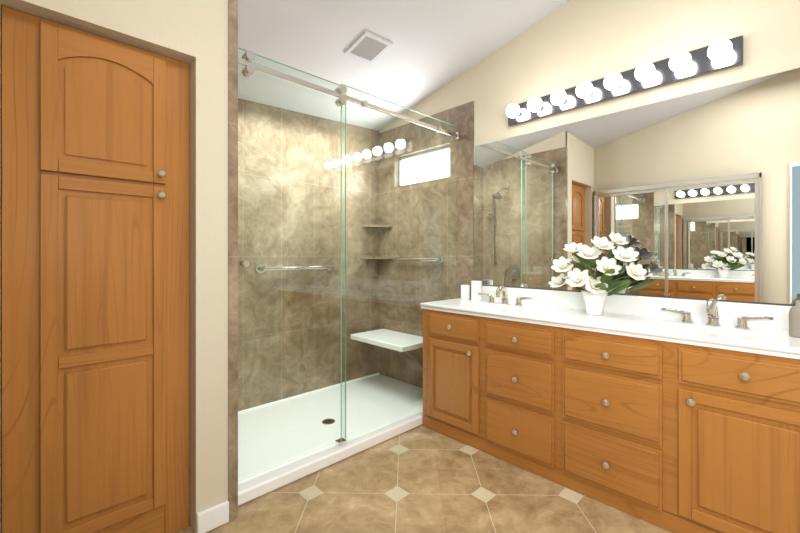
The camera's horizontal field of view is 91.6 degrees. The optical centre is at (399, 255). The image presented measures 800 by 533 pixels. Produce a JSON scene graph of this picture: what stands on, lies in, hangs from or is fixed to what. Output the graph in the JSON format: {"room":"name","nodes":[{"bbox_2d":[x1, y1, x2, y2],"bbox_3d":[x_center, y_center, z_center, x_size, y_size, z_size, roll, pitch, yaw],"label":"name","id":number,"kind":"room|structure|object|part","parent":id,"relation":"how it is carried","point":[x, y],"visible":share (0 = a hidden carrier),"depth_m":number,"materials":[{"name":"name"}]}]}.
{"room":"bathroom","nodes":[
{"label":"bathroom","id":0,"kind":"room"},
{"bbox_2d":[0,0,227,532],"bbox_3d":[-1.353,-0.668,1.738,0.948,3.750,0.740,0,0,-44],"label":"wall","id":1,"kind":"structure","parent":0,"point":[194,33],"depth_m":1.70,"materials":[{"name":"beige paint"}]},
{"bbox_2d":[197,500,228,532],"bbox_3d":[0.618,1.159,1.062,2.645,0.095,2.970,0,0,-44],"label":"baseboard","id":2,"kind":"structure","parent":1,"relation":"attached to","point":[211,518],"depth_m":1.71,"materials":[{"name":"white wood"}]},
{"bbox_2d":[228,0,237,520],"bbox_3d":[-0.800,-0.668,1.820,0.041,3.750,0.109,0,0,-44],"label":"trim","id":3,"kind":"structure","parent":1,"relation":"attached to","point":[232,4],"depth_m":1.78,"materials":[{"name":"stone"}]},
{"bbox_2d":[238,98,378,410],"bbox_3d":[-0.885,-0.668,3.230,1.997,3.750,0.100,0,0,-44],"label":"wall","id":4,"kind":"structure","parent":0,"point":[289,162],"depth_m":3.23,"materials":[{"name":"stone"}]},
{"bbox_2d":[255,263,333,273],"bbox_3d":[-0.820,0.102,3.175,0.706,0.076,0.068,0,0,-44],"label":"rail","id":5,"kind":"object","parent":4,"relation":"attached to","point":[260,268],"visible":1,"depth_m":3.09,"materials":[{"name":"silver metal"}]},
{"bbox_2d":[361,257,392,258],"bbox_3d":[-0.214,0.024,3.657,0.215,0.022,0.215,0,0,-44],"label":"shower shelf","id":6,"kind":"object","parent":4,"relation":"attached to","point":[361,257],"visible":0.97,"depth_m":3.66,"materials":[{"name":"stone"}]},
{"bbox_2d":[362,225,392,227],"bbox_3d":[-0.214,-0.278,3.664,0.205,0.022,0.205,0,0,-44],"label":"shower shelf","id":7,"kind":"object","parent":4,"relation":"attached to","point":[371,226],"visible":1,"depth_m":3.67,"materials":[{"name":"stone"}]},
{"bbox_2d":[238,0,568,130],"bbox_3d":[0.247,-1.636,1.447,2.845,1.125,4.239,0,0,-44],"label":"ceiling","id":8,"kind":"structure","parent":0,"point":[435,42],"depth_m":2.59,"materials":[{"name":"paint"}]},
{"bbox_2d":[344,31,392,63],"bbox_3d":[-0.208,-1.371,2.577,0.232,0.072,0.227,0,0,-44],"label":"ceiling vent","id":9,"kind":"object","parent":8,"relation":"attached to","point":[368,47],"depth_m":2.56,"materials":[{"name":"white plastic"}]},
{"bbox_2d":[175,424,671,532],"bbox_3d":[0.389,1.257,1.300,2.845,0.100,3.830,0,0,-44],"label":"floor","id":10,"kind":"structure","parent":0,"point":[420,479],"depth_m":1.90,"materials":[{"name":"tile"}]},
{"bbox_2d":[2,6,189,532],"bbox_3d":[-1.327,0.177,1.716,0.586,2.060,0.623,0,0,-44],"label":"linen cabinet","id":11,"kind":"object","parent":10,"relation":"on","point":[96,129],"visible":1,"depth_m":1.48,"materials":[{"name":"brown wood"}]},
{"bbox_3d":[-0.996,-0.296,1.625,0.031,0.120,0.032,0,0,-44],"label":"knob","id":12,"kind":"part","parent":11,"relation":"part of","materials":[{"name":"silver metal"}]},
{"bbox_2d":[238,373,422,505],"bbox_3d":[-0.503,1.175,2.827,1.781,0.064,1.006,0,0,-44],"label":"shower pan","id":13,"kind":"object","parent":10,"relation":"on","point":[282,442],"depth_m":2.61,"materials":[{"name":"white plastic"}]},
{"bbox_2d":[238,47,456,440],"bbox_3d":[-0.193,0.054,2.514,1.775,2.175,0.030,0,0,-44],"label":"shower glass partition edges","id":14,"kind":"object","parent":13,"relation":"on","point":[238,47],"depth_m":2.35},
{"bbox_2d":[420,286,799,532],"bbox_3d":[1.008,0.719,2.179,0.527,0.977,2.016,0,0,-44],"label":"vanity","id":15,"kind":"object","parent":10,"relation":"on","point":[635,409],"visible":0.98,"depth_m":1.84,"materials":[{"name":"brown wood"}]},
{"bbox_2d":[461,280,481,300],"bbox_3d":[0.536,0.263,2.940,0.085,0.146,0.185,0,0,-44],"label":"cups","id":16,"kind":"object","parent":15,"relation":"on","point":[476,286],"visible":1,"depth_m":2.88,"materials":[{"name":"white ceramic"}]},
{"bbox_2d":[478,285,533,305],"bbox_3d":[0.698,0.271,2.661,0.142,0.130,0.422,0,0,-44],"label":"faucet","id":17,"kind":"object","parent":15,"relation":"on","point":[501,289],"visible":1,"depth_m":2.66,"materials":[{"name":"silver metal"}]},
{"bbox_2d":[548,232,646,314],"bbox_3d":[1.090,0.102,2.204,0.231,0.467,0.529,0,0,-44],"label":"flower vase","id":18,"kind":"object","parent":15,"relation":"on","point":[596,286],"visible":1,"depth_m":2.16,"materials":[{"name":"white ceramic"}]},
{"bbox_2d":[661,299,773,328],"bbox_3d":[1.482,0.271,1.848,0.142,0.130,0.422,0,0,-44],"label":"faucet","id":19,"kind":"object","parent":15,"relation":"on","point":[712,309],"visible":1,"depth_m":1.83,"materials":[{"name":"silver metal"}]},
{"bbox_2d":[789,300,799,337],"bbox_3d":[1.648,0.261,1.605,0.064,0.151,0.064,0,0,-44],"label":"soap bottle","id":20,"kind":"object","parent":15,"relation":"on","point":[794,313],"visible":1,"depth_m":1.60,"materials":[{"name":"beige ceramic"}]},
{"bbox_2d":[379,0,799,305],"bbox_3d":[1.234,-0.668,2.400,0.100,3.750,4.239,0,0,-44],"label":"wall","id":21,"kind":"structure","parent":0,"point":[580,41],"depth_m":2.31,"materials":[{"name":"beige paint"}]},
{"bbox_2d":[350,329,422,367],"bbox_3d":[-0.074,0.857,3.383,0.393,0.300,0.670,0,0,-44],"label":"shower bench","id":22,"kind":"object","parent":21,"relation":"attached to","point":[381,341],"visible":0.79,"depth_m":3.27,"materials":[{"name":"white plastic"}]},
{"bbox_2d":[392,255,443,263],"bbox_3d":[0.130,0.035,3.406,0.068,0.076,0.596,0,0,-44],"label":"rail","id":23,"kind":"object","parent":21,"relation":"attached to","point":[439,259],"visible":1,"depth_m":3.34,"materials":[{"name":"silver metal"}]},
{"bbox_2d":[399,146,449,185],"bbox_3d":[0.234,-0.778,3.465,0.030,0.280,0.660,0,0,-44],"label":"shower window","id":24,"kind":"structure","parent":21,"relation":"attached to","point":[434,164],"depth_m":3.47,"materials":[{"name":"white"}]},
{"bbox_2d":[378,101,473,387],"bbox_3d":[0.182,0.007,3.483,0.110,2.400,1.219,0,0,-44],"label":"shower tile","id":25,"kind":"structure","parent":21,"relation":"attached to","point":[433,218],"depth_m":3.41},
{"bbox_2d":[506,35,742,125],"bbox_3d":[1.174,-0.988,2.285,0.145,0.134,1.257,0,0,-44],"label":"vanity light","id":26,"kind":"object","parent":21,"relation":"attached to","point":[722,54],"visible":1,"depth_m":2.17,"materials":[{"name":"silver metal"}]},
{"bbox_2d":[474,68,799,305],"bbox_3d":[1.240,-0.306,2.314,0.008,1.069,1.928,0,0,-44],"label":"vanity mirror","id":27,"kind":"object","parent":21,"relation":"attached to","point":[704,185],"depth_m":2.10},
{"bbox_3d":[-0.542,1.258,2.874,1.997,0.098,1.089,0,0,-44],"label":"floor","id":28,"kind":"structure","parent":0,"visible":0},
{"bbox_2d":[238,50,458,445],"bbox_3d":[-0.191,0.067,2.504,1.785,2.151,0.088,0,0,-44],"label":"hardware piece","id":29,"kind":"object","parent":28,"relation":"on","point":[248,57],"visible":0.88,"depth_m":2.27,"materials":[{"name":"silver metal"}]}
]}

